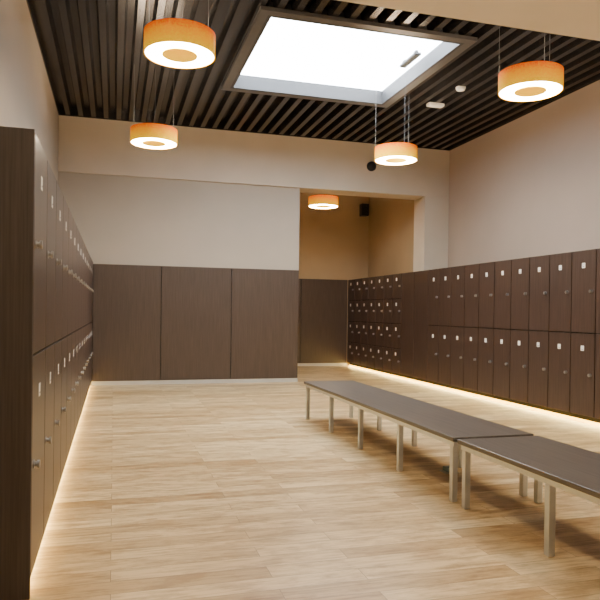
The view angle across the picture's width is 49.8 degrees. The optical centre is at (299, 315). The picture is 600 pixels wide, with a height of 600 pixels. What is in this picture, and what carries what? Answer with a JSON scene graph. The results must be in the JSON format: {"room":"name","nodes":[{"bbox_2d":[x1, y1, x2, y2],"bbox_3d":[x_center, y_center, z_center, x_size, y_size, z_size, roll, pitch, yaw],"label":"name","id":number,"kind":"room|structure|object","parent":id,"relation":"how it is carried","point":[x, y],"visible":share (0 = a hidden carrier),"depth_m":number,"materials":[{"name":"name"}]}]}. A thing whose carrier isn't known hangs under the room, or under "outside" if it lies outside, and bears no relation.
{"room":"changing room","nodes":[
{"label":"changing room","id":0,"kind":"room"},
{"bbox_2d":[0,0,58,181],"bbox_3d":[-2.429,-1.307,4.622,0.150,5.300,14.650,1,0,-16],"label":"wall","id":1,"kind":"structure","parent":0,"point":[26,96],"depth_m":7.25,"materials":[{"name":"grey paint"}]},
{"bbox_2d":[26,0,59,114],"bbox_3d":[-3.301,-3.643,8.036,0.015,0.130,7.495,1,0,-16],"label":"trim","id":2,"kind":"structure","parent":1,"relation":"attached to","point":[29,3],"depth_m":8.86,"materials":[{"name":"wood"}]},
{"bbox_2d":[58,172,299,384],"bbox_3d":[-2.301,-0.698,12.371,4.703,4.000,0.100,1,0,-16],"label":"wall","id":3,"kind":"structure","parent":0,"point":[120,220],"depth_m":12.34,"materials":[{"name":"grey paint"}]},
{"bbox_2d":[92,264,160,380],"bbox_3d":[-3.222,0.137,12.048,1.221,2.160,0.018,1,0,-16],"label":"wall panel","id":4,"kind":"object","parent":3,"relation":"attached to","point":[126,298],"visible":1,"depth_m":12.04,"materials":[{"name":"brown laminate"}]},
{"bbox_2d":[92,378,297,384],"bbox_3d":[-1.940,1.270,12.432,3.933,0.072,0.018,1,0,-16],"label":"baseboard","id":5,"kind":"structure","parent":3,"relation":"attached to","point":[270,379],"depth_m":12.39,"materials":[{"name":"grey metal"}]},
{"bbox_2d":[92,266,298,379],"bbox_3d":[-1.928,0.151,12.432,3.933,2.160,0.004,1,0,-16],"label":"trim","id":6,"kind":"structure","parent":3,"relation":"attached to","point":[161,266],"depth_m":12.23,"materials":[{"name":"laminate"}]},
{"bbox_2d":[161,266,231,379],"bbox_3d":[-1.986,0.151,12.404,1.328,2.160,0.018,1,0,-16],"label":"wall panel","id":7,"kind":"object","parent":3,"relation":"attached to","point":[195,301],"visible":1,"depth_m":12.39,"materials":[{"name":"brown laminate"}]},
{"bbox_2d":[58,115,449,199],"bbox_3d":[-0.649,-3.273,12.984,7.860,1.415,0.510,1,0,-16],"label":"bulkhead","id":8,"kind":"object","parent":3,"relation":"attached to","point":[85,145],"depth_m":12.65,"materials":[{"name":"beige paint"}]},
{"bbox_2d":[59,108,448,150],"bbox_3d":[-0.572,-3.633,12.730,7.860,0.130,0.015,1,0,-16],"label":"trim","id":9,"kind":"structure","parent":8,"relation":"attached to","point":[74,113],"depth_m":12.32,"materials":[{"name":"metal"}]},
{"bbox_2d":[231,268,298,378],"bbox_3d":[-0.689,0.166,12.778,1.348,2.160,0.018,1,0,-16],"label":"wall panel","id":10,"kind":"object","parent":3,"relation":"attached to","point":[264,314],"visible":1,"depth_m":12.76,"materials":[{"name":"brown laminate"}]},
{"bbox_2d":[29,366,599,599],"bbox_3d":[0.885,1.431,7.476,8.160,0.120,18.550,1,0,-16],"label":"floor","id":11,"kind":"structure","parent":0,"point":[201,491],"depth_m":4.65,"materials":[{"name":"brown wood"}]},
{"bbox_2d":[30,133,46,577],"bbox_3d":[-1.656,0.230,3.337,0.647,2.260,0.605,1,0,-16],"label":"locker","id":12,"kind":"object","parent":11,"relation":"on","point":[40,205],"visible":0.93,"depth_m":3.37,"materials":[{"name":"laminate"}]},
{"bbox_2d":[0,126,34,599],"bbox_3d":[-1.586,0.233,3.027,0.620,2.260,0.024,1,0,-16],"label":"end panel","id":13,"kind":"object","parent":12,"relation":"attached to","point":[17,145],"visible":1,"depth_m":3.08,"materials":[{"name":"brown laminate"}]},
{"bbox_2d":[42,160,56,535],"bbox_3d":[-1.824,0.225,3.918,0.647,2.260,0.605,1,0,-16],"label":"locker","id":14,"kind":"object","parent":11,"relation":"on","point":[49,348],"visible":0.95,"depth_m":3.95,"materials":[{"name":"laminate"}]},
{"bbox_2d":[52,182,62,503],"bbox_3d":[-1.992,0.219,4.500,0.647,2.260,0.605,1,0,-16],"label":"locker","id":15,"kind":"object","parent":11,"relation":"on","point":[59,196],"visible":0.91,"depth_m":4.53,"materials":[{"name":"laminate"}]},
{"bbox_2d":[59,196,68,480],"bbox_3d":[-2.159,0.214,5.082,0.647,2.260,0.605,1,0,-16],"label":"locker","id":16,"kind":"object","parent":11,"relation":"on","point":[65,206],"visible":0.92,"depth_m":5.12,"materials":[{"name":"laminate"}]},
{"bbox_2d":[65,209,72,461],"bbox_3d":[-2.327,0.208,5.663,0.647,2.260,0.605,1,0,-16],"label":"locker","id":17,"kind":"object","parent":11,"relation":"on","point":[70,232],"visible":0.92,"depth_m":5.70,"materials":[{"name":"laminate"}]},
{"bbox_2d":[70,219,76,445],"bbox_3d":[-2.494,0.203,6.245,0.647,2.260,0.605,1,0,-16],"label":"locker","id":18,"kind":"object","parent":11,"relation":"on","point":[74,275],"visible":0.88,"depth_m":6.29,"materials":[{"name":"laminate"}]},
{"bbox_2d":[74,228,79,435],"bbox_3d":[-2.662,0.198,6.827,0.647,2.260,0.605,1,0,-16],"label":"locker","id":19,"kind":"object","parent":11,"relation":"on","point":[76,331],"visible":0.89,"depth_m":6.87,"materials":[{"name":"laminate"}]},
{"bbox_2d":[77,234,81,422],"bbox_3d":[-2.830,0.192,7.408,0.647,2.260,0.605,1,0,-16],"label":"locker","id":20,"kind":"object","parent":11,"relation":"on","point":[80,249],"visible":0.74,"depth_m":7.45,"materials":[{"name":"laminate"}]},
{"bbox_2d":[80,239,84,416],"bbox_3d":[-2.997,0.187,7.990,0.647,2.260,0.605,1,0,-16],"label":"locker","id":21,"kind":"object","parent":11,"relation":"on","point":[83,281],"visible":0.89,"depth_m":8.03,"materials":[{"name":"laminate"}]},
{"bbox_2d":[83,243,86,406],"bbox_3d":[-3.165,0.181,8.571,0.647,2.260,0.605,1,0,-16],"label":"locker","id":22,"kind":"object","parent":11,"relation":"on","point":[85,285],"visible":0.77,"depth_m":8.62,"materials":[{"name":"laminate"}]},
{"bbox_2d":[85,248,88,400],"bbox_3d":[-3.333,0.176,9.153,0.647,2.260,0.605,1,0,-16],"label":"locker","id":23,"kind":"object","parent":11,"relation":"on","point":[86,363],"visible":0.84,"depth_m":9.20,"materials":[{"name":"laminate"}]},
{"bbox_2d":[86,252,89,396],"bbox_3d":[-3.500,0.171,9.735,0.647,2.260,0.605,1,0,-16],"label":"locker","id":24,"kind":"object","parent":11,"relation":"on","point":[87,324],"visible":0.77,"depth_m":9.77,"materials":[{"name":"laminate"}]},
{"bbox_2d":[88,255,90,390],"bbox_3d":[-3.668,0.165,10.316,0.647,2.260,0.605,1,0,-16],"label":"locker","id":25,"kind":"object","parent":11,"relation":"on","point":[89,357],"visible":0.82,"depth_m":10.33,"materials":[{"name":"laminate"}]},
{"bbox_2d":[89,259,92,387],"bbox_3d":[-3.836,0.160,10.898,0.647,2.260,0.605,1,0,-16],"label":"locker","id":26,"kind":"object","parent":11,"relation":"on","point":[91,290],"visible":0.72,"depth_m":10.99,"materials":[{"name":"laminate"}]},
{"bbox_2d":[90,262,93,380],"bbox_3d":[-4.003,0.154,11.479,0.647,2.260,0.605,1,0,-16],"label":"locker","id":27,"kind":"object","parent":11,"relation":"on","point":[92,262],"visible":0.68,"depth_m":11.55,"materials":[{"name":"laminate"}]},
{"bbox_2d":[347,279,356,365],"bbox_3d":[1.475,0.197,16.854,0.392,2.260,0.471,1,0,-16],"label":"locker","id":28,"kind":"object","parent":11,"relation":"on","point":[351,283],"visible":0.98,"depth_m":16.80,"materials":[{"name":"laminate"}]},
{"bbox_2d":[353,278,362,367],"bbox_3d":[1.605,0.201,16.401,0.392,2.260,0.471,1,0,-16],"label":"locker","id":29,"kind":"object","parent":11,"relation":"on","point":[357,289],"visible":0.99,"depth_m":16.34,"materials":[{"name":"laminate"}]},
{"bbox_2d":[360,278,370,369],"bbox_3d":[1.736,0.205,15.948,0.392,2.260,0.471,1,0,-16],"label":"locker","id":30,"kind":"object","parent":11,"relation":"on","point":[364,281],"visible":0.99,"depth_m":15.89,"materials":[{"name":"laminate"}]},
{"bbox_2d":[367,277,377,370],"bbox_3d":[1.866,0.209,15.495,0.392,2.260,0.471,1,0,-16],"label":"locker","id":31,"kind":"object","parent":11,"relation":"on","point":[372,280],"visible":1,"depth_m":15.44,"materials":[{"name":"laminate"}]},
{"bbox_2d":[375,276,385,372],"bbox_3d":[1.997,0.213,15.042,0.392,2.260,0.471,1,0,-16],"label":"locker","id":32,"kind":"object","parent":11,"relation":"on","point":[379,323],"visible":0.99,"depth_m":14.98,"materials":[{"name":"laminate"}]},
{"bbox_2d":[383,274,394,374],"bbox_3d":[2.127,0.218,14.589,0.392,2.260,0.471,1,0,-16],"label":"locker","id":33,"kind":"object","parent":11,"relation":"on","point":[388,279],"visible":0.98,"depth_m":14.53,"materials":[{"name":"laminate"}]},
{"bbox_2d":[391,273,403,376],"bbox_3d":[2.258,0.222,14.136,0.392,2.260,0.471,1,0,-16],"label":"locker","id":34,"kind":"object","parent":11,"relation":"on","point":[397,278],"visible":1,"depth_m":14.08,"materials":[{"name":"laminate"}]},
{"bbox_2d":[400,272,416,379],"bbox_3d":[2.423,0.227,13.621,0.360,2.260,0.610,1,0,-16],"label":"tall cabinet","id":35,"kind":"object","parent":11,"relation":"on","point":[407,300],"visible":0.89,"depth_m":13.55,"materials":[{"name":"laminate"}]},
{"bbox_2d":[304,380,533,501],"bbox_3d":[0.916,1.130,6.722,0.690,0.490,3.890,1,0,-16],"label":"bench","id":36,"kind":"object","parent":11,"relation":"on","point":[445,425],"visible":0.91,"depth_m":5.85,"materials":[{"name":"grey laminate"}]},
{"bbox_2d":[413,270,430,383],"bbox_3d":[2.592,0.232,13.035,0.360,2.260,0.610,1,0,-16],"label":"tall cabinet","id":37,"kind":"object","parent":11,"relation":"on","point":[421,277],"visible":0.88,"depth_m":12.97,"materials":[{"name":"laminate"}]},
{"bbox_2d":[427,268,441,385],"bbox_3d":[3.003,0.240,12.597,0.972,2.260,0.460,1,0,-16],"label":"locker","id":38,"kind":"object","parent":11,"relation":"on","point":[434,274],"visible":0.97,"depth_m":12.46,"materials":[{"name":"laminate"}]},
{"bbox_2d":[438,267,454,388],"bbox_3d":[3.131,0.244,12.155,0.972,2.260,0.460,1,0,-16],"label":"locker","id":39,"kind":"object","parent":11,"relation":"on","point":[445,298],"visible":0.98,"depth_m":12.02,"materials":[{"name":"laminate"}]},
{"bbox_2d":[439,465,458,473],"bbox_3d":[1.322,1.361,5.722,0.130,0.050,0.130,1,0,-16],"label":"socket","id":40,"kind":"object","parent":11,"relation":"on","point":[446,469],"visible":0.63,"depth_m":5.69,"materials":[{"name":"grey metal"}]},
{"bbox_2d":[450,265,467,391],"bbox_3d":[3.258,0.248,11.713,0.972,2.260,0.460,1,0,-16],"label":"locker","id":41,"kind":"object","parent":11,"relation":"on","point":[458,272],"visible":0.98,"depth_m":11.57,"materials":[{"name":"laminate"}]},
{"bbox_2d":[464,264,481,395],"bbox_3d":[3.386,0.252,11.271,0.972,2.260,0.460,1,0,-16],"label":"locker","id":42,"kind":"object","parent":11,"relation":"on","point":[471,322],"visible":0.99,"depth_m":11.13,"materials":[{"name":"laminate"}]},
{"bbox_2d":[349,365,599,424],"bbox_3d":[2.812,1.359,11.803,0.009,0.026,10.900,1,0,-16],"label":"led strip","id":43,"kind":"object","parent":11,"relation":"on","point":[570,417],"visible":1,"depth_m":10.51,"materials":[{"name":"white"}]},
{"bbox_2d":[478,262,497,398],"bbox_3d":[3.513,0.257,10.829,0.972,2.260,0.460,1,0,-16],"label":"locker","id":44,"kind":"object","parent":11,"relation":"on","point":[486,270],"visible":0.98,"depth_m":10.69,"materials":[{"name":"laminate"}]},
{"bbox_2d":[493,259,513,402],"bbox_3d":[3.640,0.261,10.387,0.972,2.260,0.460,1,0,-16],"label":"locker","id":45,"kind":"object","parent":11,"relation":"on","point":[503,269],"visible":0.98,"depth_m":10.25,"materials":[{"name":"laminate"}]},
{"bbox_2d":[510,257,532,407],"bbox_3d":[3.768,0.265,9.945,0.972,2.260,0.460,1,0,-16],"label":"locker","id":46,"kind":"object","parent":11,"relation":"on","point":[520,281],"visible":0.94,"depth_m":9.80,"materials":[{"name":"laminate"}]},
{"bbox_2d":[457,436,599,556],"bbox_3d":[2.010,1.165,2.927,0.690,0.490,3.890,1,0,-16],"label":"bench","id":47,"kind":"object","parent":11,"relation":"on","point":[574,470],"visible":1,"depth_m":4.08,"materials":[{"name":"grey laminate"}]},
{"bbox_2d":[528,255,552,411],"bbox_3d":[3.895,0.269,9.503,0.972,2.260,0.460,1,0,-16],"label":"locker","id":48,"kind":"object","parent":11,"relation":"on","point":[539,302],"visible":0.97,"depth_m":9.36,"materials":[{"name":"laminate"}]},
{"bbox_2d":[548,252,574,416],"bbox_3d":[4.022,0.273,9.061,0.972,2.260,0.460,1,0,-16],"label":"locker","id":49,"kind":"object","parent":11,"relation":"on","point":[560,307],"visible":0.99,"depth_m":8.92,"materials":[{"name":"laminate"}]},
{"bbox_2d":[570,249,599,422],"bbox_3d":[4.150,0.277,8.619,0.972,2.260,0.460,1,0,-16],"label":"locker","id":50,"kind":"object","parent":11,"relation":"on","point":[584,263],"visible":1,"depth_m":8.47,"materials":[{"name":"laminate"}]},
{"bbox_2d":[594,248,599,418],"bbox_3d":[4.277,0.281,8.177,0.972,2.260,0.460,1,0,-16],"label":"locker","id":51,"kind":"object","parent":11,"relation":"on","point":[597,346],"visible":1,"depth_m":8.23,"materials":[{"name":"laminate"}]},
{"bbox_2d":[31,0,599,149],"bbox_3d":[1.450,-3.623,5.718,7.860,0.220,14.650,1,0,-16],"label":"ceiling","id":52,"kind":"structure","parent":0,"point":[92,48],"depth_m":9.69,"materials":[{"name":"wood"}]},
{"bbox_2d":[130,64,176,149],"bbox_3d":[-2.057,-3.007,9.131,0.650,1.160,0.650,1,0,-16],"label":"pendant lamp","id":53,"kind":"object","parent":52,"relation":"hanging from","point":[157,136],"visible":0.99,"depth_m":8.93,"materials":[{"name":"orange fabric"}]},
{"bbox_2d":[131,138,175,148],"bbox_3d":[-2.064,-2.438,9.134,0.624,0.008,0.624,1,0,-16],"label":"diffuser","id":54,"kind":"object","parent":53,"relation":"attached to","point":[164,143],"depth_m":9.18,"materials":[{"name":"beige plastic"}]},
{"bbox_2d":[144,0,215,68],"bbox_3d":[-1.102,-2.978,5.962,0.650,1.160,0.650,1,0,-16],"label":"pendant lamp","id":55,"kind":"object","parent":52,"relation":"hanging from","point":[179,43],"visible":1,"depth_m":5.78,"materials":[{"name":"orange fabric"}]},
{"bbox_2d":[145,42,213,67],"bbox_3d":[-1.109,-2.408,5.965,0.624,0.008,0.624,1,0,-16],"label":"diffuser","id":56,"kind":"object","parent":55,"relation":"attached to","point":[154,51],"depth_m":5.96,"materials":[{"name":"beige plastic"}]},
{"bbox_2d":[221,1,476,107],"bbox_3d":[0.510,-3.691,9.136,2.800,0.385,2.820,1,0,-16],"label":"window","id":57,"kind":"structure","parent":52,"relation":"attached to","point":[286,52],"depth_m":9.19,"materials":[{"name":"white glass"}]},
{"bbox_2d":[375,125,416,164],"bbox_3d":[1.483,-2.966,9.954,0.650,1.160,0.650,1,0,-16],"label":"pendant lamp","id":58,"kind":"object","parent":52,"relation":"hanging from","point":[392,153],"visible":1,"depth_m":9.73,"materials":[{"name":"orange fabric"}]},
{"bbox_2d":[375,156,415,164],"bbox_3d":[1.476,-2.396,9.957,0.624,0.008,0.624,1,0,-16],"label":"diffuser","id":59,"kind":"object","parent":58,"relation":"attached to","point":[384,160],"depth_m":10.02,"materials":[{"name":"beige plastic"}]},
{"bbox_2d":[426,102,443,107],"bbox_3d":[2.255,-3.502,10.765,0.280,0.058,0.120,1,0,-16],"label":"emergency light","id":60,"kind":"object","parent":52,"relation":"attached to","point":[430,104],"visible":1,"depth_m":10.72,"materials":[{"name":"white plastic"}]},
{"bbox_2d":[456,86,465,91],"bbox_3d":[2.486,-3.502,9.999,0.150,0.062,0.150,1,0,-16],"label":"smoke detector","id":61,"kind":"object","parent":52,"relation":"attached to","point":[458,88],"visible":1,"depth_m":9.95,"materials":[{"name":"white plastic"}]},
{"bbox_2d":[498,25,563,101],"bbox_3d":[2.433,-2.936,6.804,0.650,1.160,0.650,1,0,-16],"label":"pendant lamp","id":62,"kind":"object","parent":52,"relation":"hanging from","point":[532,80],"visible":0.99,"depth_m":6.62,"materials":[{"name":"orange fabric"}]},
{"bbox_2d":[499,81,561,100],"bbox_3d":[2.425,-2.366,6.807,0.624,0.008,0.624,1,0,-16],"label":"diffuser","id":63,"kind":"object","parent":62,"relation":"attached to","point":[508,91],"depth_m":6.80,"materials":[{"name":"beige plastic"}]},
{"bbox_2d":[299,192,368,365],"bbox_3d":[-0.298,-0.996,16.687,4.650,4.600,0.150,1,0,-16],"label":"wall","id":64,"kind":"structure","parent":0,"point":[333,243],"depth_m":16.95,"materials":[{"name":"paint"}]},
{"bbox_2d":[298,279,300,362],"bbox_3d":[-0.577,0.134,16.525,1.238,2.185,0.018,1,0,-16],"label":"wall panel","id":65,"kind":"object","parent":64,"relation":"attached to","point":[299,295],"visible":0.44,"depth_m":16.68,"materials":[{"name":"brown laminate"}]},
{"bbox_2d":[300,279,301,362],"bbox_3d":[-0.571,0.134,16.539,3.770,2.185,0.004,1,0,-16],"label":"trim","id":66,"kind":"structure","parent":64,"relation":"attached to","point":[301,279],"depth_m":16.71,"materials":[{"name":"laminate"}]},
{"bbox_2d":[298,363,346,365],"bbox_3d":[-0.583,1.266,16.538,3.770,0.072,0.018,1,0,-16],"label":"baseboard","id":67,"kind":"structure","parent":64,"relation":"attached to","point":[299,364],"depth_m":16.87,"materials":[{"name":"grey metal"}]},
{"bbox_2d":[301,279,347,362],"bbox_3d":[0.634,0.148,16.875,1.258,2.185,0.018,1,0,-16],"label":"wall panel","id":68,"kind":"object","parent":64,"relation":"attached to","point":[323,301],"visible":1,"depth_m":16.86,"materials":[{"name":"brown laminate"}]},
{"bbox_2d":[359,203,368,216],"bbox_3d":[1.681,-2.772,17.023,0.200,0.320,0.268,1,0,-16],"label":"wall speaker","id":69,"kind":"object","parent":64,"relation":"attached to","point":[363,208],"visible":1,"depth_m":16.91,"materials":[{"name":"black plastic"}]},
{"bbox_2d":[367,161,375,170],"bbox_3d":[1.481,-3.074,13.287,0.200,0.200,0.099,1,0,-16],"label":"round speaker","id":70,"kind":"object","parent":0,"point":[371,166],"visible":1,"depth_m":13.26},
{"bbox_2d":[368,197,413,277],"bbox_3d":[2.315,-0.956,15.744,0.150,4.600,3.110,1,0,-16],"label":"wall","id":71,"kind":"structure","parent":0,"point":[391,221],"depth_m":15.85,"materials":[{"name":"paint"}]},
{"bbox_2d":[448,80,599,266],"bbox_3d":[5.199,-1.221,7.076,0.150,5.300,15.140,1,0,-16],"label":"wall","id":72,"kind":"structure","parent":0,"point":[528,186],"depth_m":11.09,"materials":[{"name":"beige paint"}]},
{"bbox_2d":[413,196,448,271],"bbox_3d":[2.820,-0.583,14.009,0.567,3.885,0.510,1,0,-16],"label":"pillar","id":73,"kind":"structure","parent":72,"relation":"attached to","point":[431,214],"depth_m":13.78,"materials":[{"name":"beige paint"}]},
{"bbox_2d":[338,0,599,40],"bbox_3d":[1.601,-3.208,5.178,7.860,1.400,0.720,1,0,-16],"label":"bulkhead","id":74,"kind":"object","parent":72,"relation":"attached to","point":[573,18],"depth_m":5.33,"materials":[{"name":"beige paint"}]},
{"bbox_2d":[449,79,599,150],"bbox_3d":[4.237,-3.556,10.209,0.015,0.130,7.495,1,0,-16],"label":"trim","id":75,"kind":"structure","parent":72,"relation":"attached to","point":[598,79],"depth_m":11.12,"materials":[{"name":"metal"}]},
{"bbox_3d":[0.163,-3.332,15.180,4.650,0.100,3.260,1,0,-16],"label":"ceiling","id":76,"kind":"structure","parent":0,"visible":0},
{"bbox_2d":[308,195,337,208],"bbox_3d":[0.514,-2.821,14.068,0.650,0.900,0.650,1,0,-16],"label":"pendant lamp","id":77,"kind":"object","parent":76,"relation":"hanging from","point":[315,201],"visible":0.98,"depth_m":13.83,"materials":[{"name":"orange fabric"}]},
{"bbox_2d":[309,204,337,208],"bbox_3d":[0.508,-2.381,14.070,0.624,0.008,0.624,1,0,-16],"label":"diffuser","id":78,"kind":"object","parent":77,"relation":"attached to","point":[317,206],"depth_m":14.08,"materials":[{"name":"beige plastic"}]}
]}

